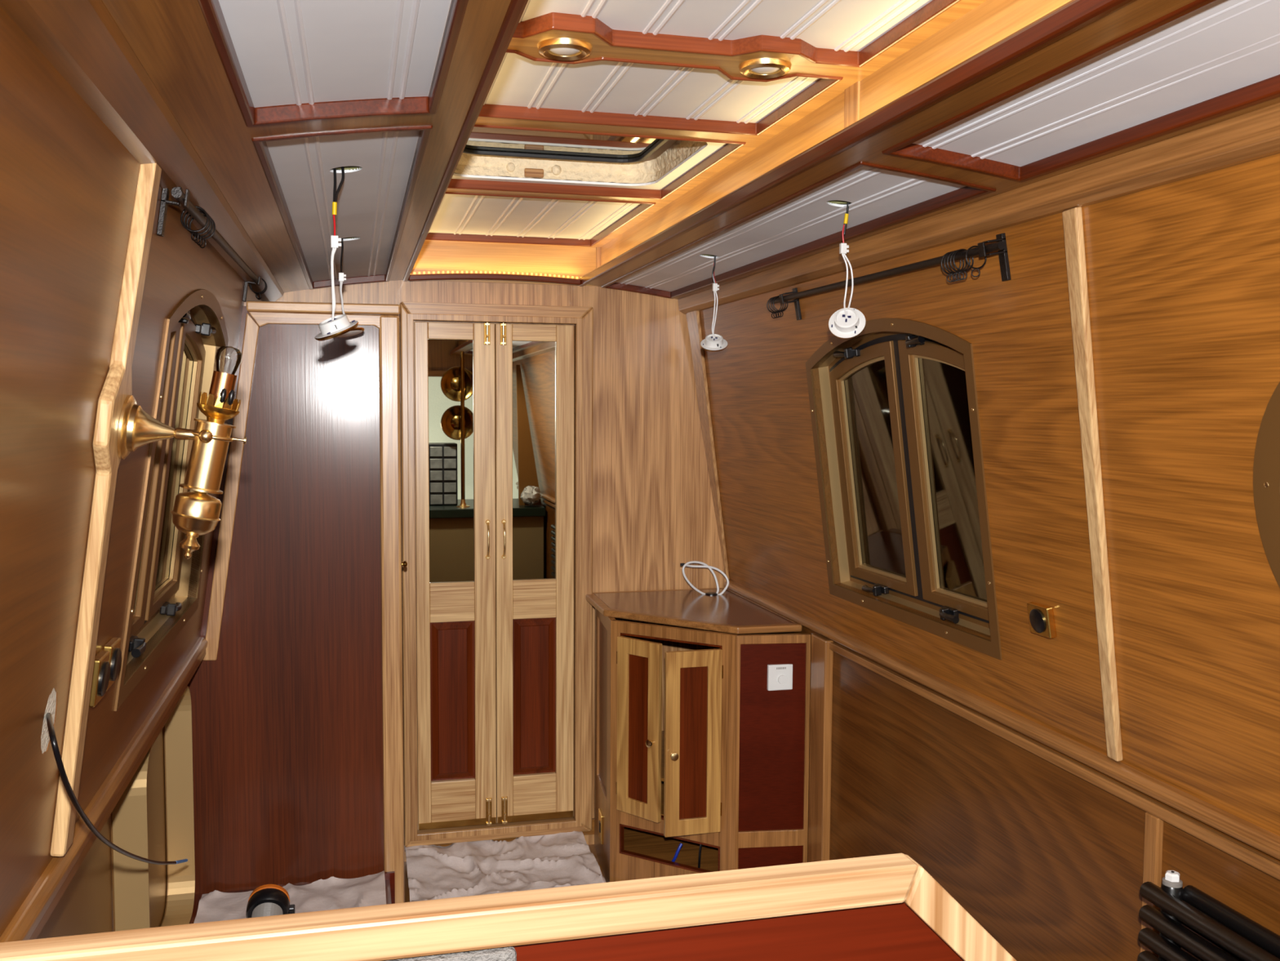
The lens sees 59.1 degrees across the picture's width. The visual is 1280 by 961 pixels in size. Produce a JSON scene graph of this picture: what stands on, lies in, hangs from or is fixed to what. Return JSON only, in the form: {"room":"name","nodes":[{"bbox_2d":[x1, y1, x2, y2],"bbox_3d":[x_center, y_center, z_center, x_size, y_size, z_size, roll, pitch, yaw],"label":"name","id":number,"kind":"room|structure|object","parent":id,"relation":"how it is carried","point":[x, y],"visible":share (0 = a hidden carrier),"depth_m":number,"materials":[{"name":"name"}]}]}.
{"room":"ship interior","nodes":[
{"label":"ship interior","id":0,"kind":"room"},
{"bbox_2d":[0,6,262,939],"bbox_3d":[-0.675,0.537,1.054,0.255,2.023,5.700,-1,4,-14],"label":"wall","id":1,"kind":"structure","parent":0,"point":[68,184],"depth_m":1.38,"materials":[{"name":"brown wood"}]},
{"bbox_2d":[88,650,110,707],"bbox_3d":[-0.821,0.300,1.712,0.027,0.072,0.072,-1,4,-14],"label":"wall socket","id":2,"kind":"object","parent":1,"relation":"attached to","point":[101,670],"visible":0.95,"depth_m":1.69,"materials":[{"name":"gold metal"}]},
{"bbox_2d":[97,661,110,696],"bbox_3d":[-0.813,0.301,1.714,0.013,0.052,0.052,-1,4,-14],"label":"outlet","id":3,"kind":"object","parent":2,"relation":"attached to","point":[104,667],"depth_m":1.70,"materials":[{"name":"black plastic"}]},
{"bbox_2d":[0,636,207,942],"bbox_3d":[-0.605,0.611,0.709,0.039,0.037,4.990,-1,4,-14],"label":"trim","id":4,"kind":"structure","parent":1,"relation":"attached to","point":[25,921],"depth_m":1.80,"materials":[{"name":"brown wood"}]},
{"bbox_2d":[49,163,161,856],"bbox_3d":[-0.747,0.034,1.569,0.155,0.982,0.140,-1,4,-14],"label":"trim","id":5,"kind":"structure","parent":1,"relation":"attached to","point":[117,384],"depth_m":1.56,"materials":[{"name":"brown wood"}]},
{"bbox_2d":[102,637,121,691],"bbox_3d":[-0.841,0.291,1.793,0.027,0.072,0.072,-1,4,-14],"label":"wall socket","id":6,"kind":"object","parent":1,"relation":"attached to","point":[113,646],"visible":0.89,"depth_m":1.78,"materials":[{"name":"gold metal"}]},
{"bbox_2d":[110,648,121,680],"bbox_3d":[-0.834,0.293,1.795,0.013,0.052,0.052,-1,4,-14],"label":"outlet","id":7,"kind":"object","parent":6,"relation":"attached to","point":[115,653],"depth_m":1.78,"materials":[{"name":"black plastic"}]},
{"bbox_2d":[45,712,187,864],"bbox_3d":[-0.885,0.597,1.989,0.045,0.678,1.313,-1,4,-15],"label":"loose cable","id":8,"kind":"object","parent":1,"relation":"hanging from","point":[58,758],"visible":1,"depth_m":1.44,"materials":[{"name":"black plastic"}]},
{"bbox_2d":[0,0,284,301],"bbox_3d":[-0.531,-0.436,1.015,0.076,0.067,5.680,-1,4,-14],"label":"trim","id":9,"kind":"structure","parent":1,"relation":"attached to","point":[82,39],"depth_m":1.29,"materials":[{"name":"brown wood"}]},
{"bbox_2d":[114,288,228,711],"bbox_3d":[-1.057,-0.039,2.402,0.284,0.841,1.156,-1,4,-14],"label":"window","id":10,"kind":"structure","parent":1,"relation":"in","point":[160,581],"depth_m":2.44,"materials":[{"name":"gold metal"}]},
{"bbox_2d":[117,346,246,559],"bbox_3d":[-0.653,-0.040,1.619,0.169,0.307,0.092,-1,4,-14],"label":"wall lamp","id":11,"kind":"object","parent":1,"relation":"attached to","point":[195,513],"visible":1,"depth_m":1.60,"materials":[{"name":"gold metal"}]},
{"bbox_2d":[156,186,262,301],"bbox_3d":[-0.902,-0.481,2.450,0.051,0.107,1.516,-1,4,-14],"label":"curtain rod","id":12,"kind":"object","parent":1,"relation":"attached to","point":[184,200],"visible":0.94,"depth_m":1.87,"materials":[{"name":"black metal"}]},
{"bbox_2d":[160,186,190,208],"bbox_3d":[-0.725,-0.444,1.761,0.041,0.033,0.020,-1,4,-14],"label":"bracket","id":13,"kind":"object","parent":12,"relation":"on","point":[184,201],"depth_m":1.75,"materials":[{"name":"black metal"}]},
{"bbox_2d":[180,205,208,240],"bbox_3d":[-0.754,-0.435,1.911,0.044,0.060,0.011,0,4,-5],"label":"curtain ring","id":14,"kind":"object","parent":12,"relation":"hanging from","point":[197,206],"visible":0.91,"depth_m":1.91,"materials":[{"name":"black metal"}]},
{"bbox_2d":[183,208,211,243],"bbox_3d":[-0.762,-0.438,1.943,0.044,0.060,0.010,0,4,-4],"label":"curtain ring","id":15,"kind":"object","parent":12,"relation":"hanging from","point":[187,212],"visible":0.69,"depth_m":1.94,"materials":[{"name":"black metal"}]},
{"bbox_2d":[186,211,213,245],"bbox_3d":[-0.770,-0.441,1.976,0.044,0.060,0.010,0,4,-5],"label":"curtain ring","id":16,"kind":"object","parent":12,"relation":"hanging from","point":[189,215],"visible":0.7,"depth_m":1.98,"materials":[{"name":"black metal"}]},
{"bbox_2d":[188,213,215,248],"bbox_3d":[-0.779,-0.443,2.008,0.044,0.060,0.010,0,4,-4],"label":"curtain ring","id":17,"kind":"object","parent":12,"relation":"hanging from","point":[193,218],"visible":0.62,"depth_m":2.01,"materials":[{"name":"black metal"}]},
{"bbox_2d":[247,275,261,284],"bbox_3d":[-1.057,-0.551,3.080,0.041,0.033,0.020,-1,4,-14],"label":"bracket","id":18,"kind":"object","parent":12,"relation":"on","point":[258,281],"depth_m":3.08,"materials":[{"name":"black metal"}]},
{"bbox_2d":[248,278,266,298],"bbox_3d":[-1.062,-0.535,3.135,0.044,0.060,0.011,0,4,-6],"label":"curtain ring","id":19,"kind":"object","parent":12,"relation":"hanging from","point":[261,278],"visible":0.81,"depth_m":3.13,"materials":[{"name":"black metal"}]},
{"bbox_2d":[250,281,266,299],"bbox_3d":[-1.071,-0.538,3.170,0.044,0.060,0.011,0,4,-6],"label":"curtain ring","id":20,"kind":"object","parent":12,"relation":"hanging from","point":[265,282],"visible":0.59,"depth_m":3.17,"materials":[{"name":"black metal"}]},
{"bbox_2d":[187,301,404,903],"bbox_3d":[-1.079,0.433,3.513,0.639,1.905,0.730,-1,4,-14],"label":"wall","id":21,"kind":"structure","parent":0,"point":[296,689],"depth_m":3.19,"materials":[{"name":"brown wood"}]},
{"bbox_2d":[401,560,407,567],"bbox_3d":[-0.713,0.252,3.403,0.023,0.022,0.022,-1,4,-14],"label":"door knob","id":22,"kind":"object","parent":21,"relation":"attached to","point":[404,563],"visible":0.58,"depth_m":3.40,"materials":[{"name":"gold metal"}]},
{"bbox_2d":[275,280,727,861],"bbox_3d":[-0.563,0.310,4.019,1.970,2.090,0.048,-1,4,-14],"label":"wall","id":23,"kind":"structure","parent":0,"point":[653,508],"depth_m":4.13,"materials":[{"name":"brown wood"}]},
{"bbox_2d":[413,321,496,830],"bbox_3d":[-0.642,0.343,3.948,0.275,1.783,0.056,-1,4,-14],"label":"door","id":24,"kind":"structure","parent":23,"relation":"in","point":[455,413],"depth_m":3.96,"materials":[{"name":"brown wood"}]},
{"bbox_2d":[427,338,474,582],"bbox_3d":[-0.659,-0.066,3.937,0.160,0.851,0.004,-1,4,-14],"label":"mirror","id":25,"kind":"object","parent":24,"relation":"on","point":[451,362],"depth_m":3.93,"materials":[{"name":"silver mirror"}]},
{"bbox_2d":[400,301,593,847],"bbox_3d":[-0.500,0.335,4.000,0.671,1.901,0.060,-1,4,-14],"label":"trim","id":26,"kind":"structure","parent":23,"relation":"attached to","point":[582,317],"depth_m":3.99,"materials":[{"name":"brown wood"}]},
{"bbox_2d":[494,322,573,824],"bbox_3d":[-0.371,0.340,4.016,0.279,1.783,0.056,-1,4,-14],"label":"door","id":27,"kind":"structure","parent":23,"relation":"in","point":[534,363],"depth_m":4.03,"materials":[{"name":"brown wood"}]},
{"bbox_2d":[512,340,555,580],"bbox_3d":[-0.377,-0.069,4.008,0.160,0.851,0.004,-1,4,-14],"label":"mirror","id":28,"kind":"object","parent":27,"relation":"on","point":[534,362],"depth_m":4.01,"materials":[{"name":"clear mirror"}]},
{"bbox_2d":[686,310,729,580],"bbox_3d":[0.249,-0.108,4.155,0.095,1.019,0.306,3,5,34],"label":"trim","id":29,"kind":"structure","parent":23,"relation":"attached to","point":[693,317],"depth_m":4.11,"materials":[{"name":"brown wood"}]},
{"bbox_2d":[404,844,604,902],"bbox_3d":[0.134,1.554,1.378,2.300,0.040,5.800,-1,4,-14],"label":"floor","id":30,"kind":"structure","parent":0,"point":[592,847],"depth_m":3.92,"materials":[{"name":"brown wood"}]},
{"bbox_2d":[189,880,391,924],"bbox_3d":[-0.728,1.361,2.076,0.595,0.245,2.398,-1,4,-14],"label":"platform","id":31,"kind":"object","parent":30,"relation":"on","point":[197,897],"visible":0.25,"depth_m":3.16,"materials":[{"name":"brown wood"}]},
{"bbox_2d":[111,685,195,931],"bbox_3d":[-1.169,0.875,2.740,0.071,0.630,0.693,-1,4,-14],"label":"panel","id":32,"kind":"object","parent":31,"relation":"on","point":[129,817],"visible":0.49,"depth_m":3.04,"materials":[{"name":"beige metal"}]},
{"bbox_2d":[193,871,386,923],"bbox_3d":[-0.776,1.195,2.401,0.497,0.036,1.671,-1,4,-14],"label":"sheet","id":33,"kind":"object","parent":31,"relation":"on","point":[331,893],"visible":0.33,"depth_m":3.11,"materials":[{"name":"white fabric"}]},
{"bbox_2d":[245,884,295,918],"bbox_3d":[-0.932,1.125,2.834,0.118,0.156,0.238,-1,4,-14],"label":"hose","id":34,"kind":"object","parent":33,"relation":"on","point":[268,900],"visible":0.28,"depth_m":2.88,"materials":[{"name":"black plastic"}]},
{"bbox_2d":[404,831,605,902],"bbox_3d":[-0.285,1.350,3.311,0.733,0.084,1.574,-1,4,-14],"label":"sheet","id":35,"kind":"object","parent":30,"relation":"on","point":[485,867],"visible":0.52,"depth_m":3.84,"materials":[{"name":"white fabric"}]},
{"bbox_2d":[0,853,1016,960],"bbox_3d":[-0.137,0.905,0.658,0.768,1.345,0.024,-1,4,-14],"label":"table","id":36,"kind":"object","parent":30,"relation":"on","point":[889,907],"visible":1,"depth_m":0.64,"materials":[{"name":"brown wood"}]},
{"bbox_2d":[383,946,516,960],"bbox_3d":[-0.165,0.276,0.600,0.199,0.034,0.008,-1,4,-14],"label":"pad","id":37,"kind":"object","parent":36,"relation":"attached to","point":[502,953],"visible":1,"depth_m":0.61,"materials":[{"name":"fabric"}]},
{"bbox_2d":[585,560,810,882],"bbox_3d":[0.160,0.840,3.808,0.564,1.067,0.790,-1,4,-14],"label":"base cabinet","id":38,"kind":"object","parent":30,"relation":"on","point":[727,771],"depth_m":3.50,"materials":[{"name":"brown wood"}]},
{"bbox_2d":[598,808,603,844],"bbox_3d":[-0.138,1.207,3.939,0.011,0.100,0.081,0,4,-9],"label":"socket","id":39,"kind":"object","parent":38,"relation":"attached to","point":[600,814],"visible":1,"depth_m":3.92,"materials":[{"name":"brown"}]},
{"bbox_2d":[661,781,664,815],"bbox_3d":[0.164,1.095,3.852,0.480,0.054,0.710,-1,4,-14],"label":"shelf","id":40,"kind":"object","parent":38,"relation":"attached to","point":[662,782],"depth_m":3.80,"materials":[{"name":"brown wood"}]},
{"bbox_2d":[661,730,664,781],"bbox_3d":[0.162,0.956,3.852,0.480,0.010,0.690,-1,4,-14],"label":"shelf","id":41,"kind":"object","parent":38,"relation":"attached to","point":[663,731],"depth_m":3.88,"materials":[{"name":"brown wood"}]},
{"bbox_2d":[671,842,682,862],"bbox_3d":[0.115,1.214,3.655,0.047,0.083,0.019,1,4,16],"label":"cable","id":42,"kind":"object","parent":38,"relation":"on","point":[673,860],"visible":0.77,"depth_m":3.65,"materials":[{"name":"blue plastic"}]},
{"bbox_2d":[594,588,793,625],"bbox_3d":[0.155,0.437,3.817,0.509,0.016,0.698,-1,4,-14],"label":"countertop","id":43,"kind":"structure","parent":38,"relation":"on","point":[728,607],"depth_m":3.84,"materials":[{"name":"brown wood"}]},
{"bbox_2d":[697,844,702,868],"bbox_3d":[0.193,1.164,3.586,0.016,0.149,0.028,-3,5,-45],"label":"black flex","id":44,"kind":"object","parent":38,"relation":"on","point":[700,845],"visible":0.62,"depth_m":3.58,"materials":[{"name":"black plastic"}]},
{"bbox_2d":[767,663,792,690],"bbox_3d":[0.431,0.605,3.473,0.080,0.080,0.024,-1,4,-14],"label":"thermostat","id":45,"kind":"object","parent":38,"relation":"attached to","point":[780,677],"visible":1,"depth_m":3.46,"materials":[{"name":"white plastic"}]},
{"bbox_2d":[102,0,1279,299],"bbox_3d":[0.200,-0.676,1.220,2.000,0.468,5.750,-1,4,-14],"label":"ceiling","id":46,"kind":"structure","parent":0,"point":[901,112],"depth_m":1.79,"materials":[{"name":"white wood"}]},
{"bbox_2d":[315,166,358,341],"bbox_3d":[-0.557,-0.426,2.064,0.078,0.343,0.082,-1,4,-14],"label":"recessed light","id":47,"kind":"object","parent":46,"relation":"in","point":[333,326],"visible":0.95,"depth_m":2.06,"materials":[{"name":"white plastic"}]},
{"bbox_2d":[336,238,364,337],"bbox_3d":[-0.757,-0.514,2.929,0.080,0.284,0.080,-1,4,-14],"label":"recessed light","id":48,"kind":"object","parent":46,"relation":"in","point":[357,331],"visible":0.68,"depth_m":2.92,"materials":[{"name":"white plastic"}]},
{"bbox_2d":[413,271,577,278],"bbox_3d":[0.137,-0.553,1.438,0.690,0.019,5.186,-1,4,-14],"label":"led strip","id":49,"kind":"object","parent":46,"relation":"attached to","point":[531,273],"visible":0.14,"depth_m":3.94,"materials":[{"name":"yellow"}]},
{"bbox_2d":[537,37,592,60],"bbox_3d":[-0.119,-0.680,1.778,0.088,0.015,0.088,-1,4,-14],"label":"recessed light","id":50,"kind":"object","parent":46,"relation":"in","point":[557,48],"visible":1,"depth_m":1.76,"materials":[{"name":"gold metal"}]},
{"bbox_2d":[451,126,727,190],"bbox_3d":[-0.180,-0.798,2.651,0.738,0.074,0.740,-1,4,-14],"label":"window","id":51,"kind":"structure","parent":46,"relation":"attached to","point":[499,153],"depth_m":2.87,"materials":[{"name":"white paint"}]},
{"bbox_2d":[700,255,728,351],"bbox_3d":[0.215,-0.524,3.264,0.079,0.305,0.070,-1,4,-14],"label":"recessed light","id":52,"kind":"object","parent":46,"relation":"in","point":[713,342],"visible":0.96,"depth_m":3.26,"materials":[{"name":"white plastic"}]},
{"bbox_2d":[738,57,791,78],"bbox_3d":[0.207,-0.684,1.872,0.088,0.015,0.088,-1,4,-14],"label":"recessed light","id":53,"kind":"object","parent":46,"relation":"in","point":[757,68],"visible":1,"depth_m":1.86,"materials":[{"name":"gold metal"}]},
{"bbox_2d":[828,201,866,338],"bbox_3d":[0.445,-0.460,2.407,0.073,0.316,0.060,-1,4,-14],"label":"hanging light","id":54,"kind":"object","parent":46,"relation":"in","point":[848,322],"visible":0.97,"depth_m":2.40,"materials":[{"name":"white plastic"}]},
{"bbox_2d":[685,153,1279,960],"bbox_3d":[0.953,0.524,1.465,0.207,2.014,5.700,-1,4,-14],"label":"wall","id":55,"kind":"structure","parent":0,"point":[1183,276],"depth_m":2.11,"materials":[{"name":"brown wood"}]},
{"bbox_2d":[808,633,833,862],"bbox_3d":[0.540,0.934,3.390,0.027,0.938,0.108,-1,4,-14],"label":"trim","id":56,"kind":"structure","parent":55,"relation":"attached to","point":[821,663],"depth_m":3.35,"materials":[{"name":"brown wood"}]},
{"bbox_2d":[770,232,1011,319],"bbox_3d":[0.536,-0.455,2.633,0.062,0.088,1.164,-1,4,-14],"label":"curtain rod","id":57,"kind":"object","parent":55,"relation":"attached to","point":[982,249],"visible":0.96,"depth_m":2.36,"materials":[{"name":"black metal"}]},
{"bbox_2d":[766,297,782,318],"bbox_3d":[0.379,-0.487,3.183,0.044,0.060,0.010,0,4,-6],"label":"curtain ring","id":58,"kind":"object","parent":57,"relation":"hanging from","point":[771,297],"visible":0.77,"depth_m":3.18,"materials":[{"name":"black metal"}]},
{"bbox_2d":[768,296,783,317],"bbox_3d":[0.383,-0.486,3.167,0.044,0.060,0.010,0,4,-5],"label":"curtain ring","id":59,"kind":"object","parent":57,"relation":"hanging from","point":[774,296],"visible":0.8,"depth_m":3.16,"materials":[{"name":"black metal"}]},
{"bbox_2d":[770,296,786,317],"bbox_3d":[0.387,-0.485,3.151,0.044,0.060,0.011,0,4,-5],"label":"curtain ring","id":60,"kind":"object","parent":57,"relation":"hanging from","point":[776,311],"visible":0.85,"depth_m":3.15,"materials":[{"name":"black metal"}]},
{"bbox_2d":[773,295,787,316],"bbox_3d":[0.391,-0.484,3.135,0.044,0.060,0.011,0,4,-5],"label":"curtain ring","id":61,"kind":"object","parent":57,"relation":"hanging from","point":[777,295],"visible":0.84,"depth_m":3.13,"materials":[{"name":"black metal"}]},
{"bbox_2d":[778,291,799,304],"bbox_3d":[0.411,-0.504,3.109,0.052,0.036,0.020,-1,4,-14],"label":"bracket","id":62,"kind":"object","parent":57,"relation":"on","point":[782,298],"depth_m":3.10,"materials":[{"name":"black metal"}]},
{"bbox_2d":[940,251,961,282],"bbox_3d":[0.617,-0.424,2.240,0.044,0.060,0.010,0,4,-5],"label":"curtain ring","id":63,"kind":"object","parent":57,"relation":"hanging from","point":[944,255],"visible":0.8,"depth_m":2.24,"materials":[{"name":"black metal"}]},
{"bbox_2d":[943,250,964,281],"bbox_3d":[0.620,-0.423,2.229,0.044,0.060,0.010,0,4,-5],"label":"curtain ring","id":64,"kind":"object","parent":57,"relation":"hanging from","point":[945,267],"visible":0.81,"depth_m":2.23,"materials":[{"name":"black metal"}]},
{"bbox_2d":[946,249,967,280],"bbox_3d":[0.623,-0.422,2.218,0.044,0.060,0.010,0,4,-5],"label":"curtain ring","id":65,"kind":"object","parent":57,"relation":"hanging from","point":[949,255],"visible":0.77,"depth_m":2.21,"materials":[{"name":"black metal"}]},
{"bbox_2d":[949,249,970,280],"bbox_3d":[0.626,-0.421,2.207,0.044,0.060,0.010,0,4,-5],"label":"curtain ring","id":66,"kind":"object","parent":57,"relation":"hanging from","point":[950,262],"visible":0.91,"depth_m":2.20,"materials":[{"name":"black metal"}]},
{"bbox_2d":[952,248,973,279],"bbox_3d":[0.629,-0.421,2.195,0.044,0.060,0.011,0,4,-5],"label":"curtain ring","id":67,"kind":"object","parent":57,"relation":"hanging from","point":[959,250],"visible":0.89,"depth_m":2.19,"materials":[{"name":"black metal"}]},
{"bbox_2d":[965,245,986,277],"bbox_3d":[0.640,-0.417,2.150,0.044,0.060,0.010,0,4,-5],"label":"curtain ring","id":68,"kind":"object","parent":57,"relation":"hanging from","point":[967,251],"visible":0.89,"depth_m":2.15,"materials":[{"name":"black metal"}]},
{"bbox_2d":[977,238,1004,257],"bbox_3d":[0.662,-0.437,2.118,0.052,0.036,0.020,-1,4,-14],"label":"bracket","id":69,"kind":"object","parent":57,"relation":"on","point":[982,249],"depth_m":2.11,"materials":[{"name":"black metal"}]},
{"bbox_2d":[805,317,1002,659],"bbox_3d":[0.691,-0.044,2.807,0.311,0.820,1.041,-1,4,-14],"label":"window","id":70,"kind":"structure","parent":55,"relation":"in","point":[900,402],"depth_m":2.75,"materials":[{"name":"brown wood"}]},
{"bbox_2d":[678,102,1279,314],"bbox_3d":[0.869,-0.454,1.373,0.071,0.063,5.690,-1,4,-14],"label":"trim","id":71,"kind":"structure","parent":55,"relation":"attached to","point":[1255,135],"depth_m":1.92,"materials":[{"name":"brown wood"}]},
{"bbox_2d":[724,580,1279,860],"bbox_3d":[1.030,0.573,1.483,0.039,0.033,5.690,-1,4,-14],"label":"trim","id":72,"kind":"structure","parent":55,"relation":"attached to","point":[1253,835],"depth_m":2.22,"materials":[{"name":"brown wood"}]},
{"bbox_2d":[1026,601,1056,638],"bbox_3d":[0.790,0.275,2.225,0.029,0.063,0.068,-1,4,-14],"label":"wall socket","id":73,"kind":"object","parent":55,"relation":"attached to","point":[1041,616],"visible":1,"depth_m":2.21,"materials":[{"name":"gold metal"}]},
{"bbox_2d":[1029,608,1045,632],"bbox_3d":[0.782,0.277,2.223,0.013,0.048,0.048,-1,4,-14],"label":"outlet","id":74,"kind":"object","parent":73,"relation":"attached to","point":[1037,616],"depth_m":2.22,"materials":[{"name":"black plastic"}]},
{"bbox_2d":[829,641,1279,879],"bbox_3d":[1.140,0.637,1.029,0.014,0.022,4.750,-1,4,-14],"label":"trim","id":75,"kind":"structure","parent":55,"relation":"attached to","point":[1268,865],"depth_m":2.14,"materials":[{"name":"brown wood"}]},
{"bbox_2d":[1062,206,1122,761],"bbox_3d":[0.799,0.027,1.990,0.210,0.981,0.038,-3,5,-37],"label":"trim","id":76,"kind":"structure","parent":55,"relation":"attached to","point":[1073,224],"depth_m":1.97,"materials":[{"name":"brown wood"}]},
{"bbox_2d":[1140,812,1164,957],"bbox_3d":[0.898,1.040,2.004,0.014,0.912,0.034,-1,4,-14],"label":"trim","id":77,"kind":"structure","parent":55,"relation":"attached to","point":[1153,825],"depth_m":1.97,"materials":[{"name":"brown wood"}]},
{"bbox_2d":[1137,870,1279,960],"bbox_3d":[0.993,0.997,1.416,0.076,0.644,1.024,-1,4,-14],"label":"radiator","id":78,"kind":"object","parent":55,"relation":"attached to","point":[1172,936],"visible":1,"depth_m":1.79,"materials":[{"name":"black metal"}]},
{"bbox_2d":[1253,382,1279,587],"bbox_3d":[0.999,0.049,1.397,0.184,0.510,0.518,-1,4,-14],"label":"window","id":79,"kind":"structure","parent":55,"relation":"in","point":[1266,466],"depth_m":1.60,"materials":[{"name":"brown wood"}]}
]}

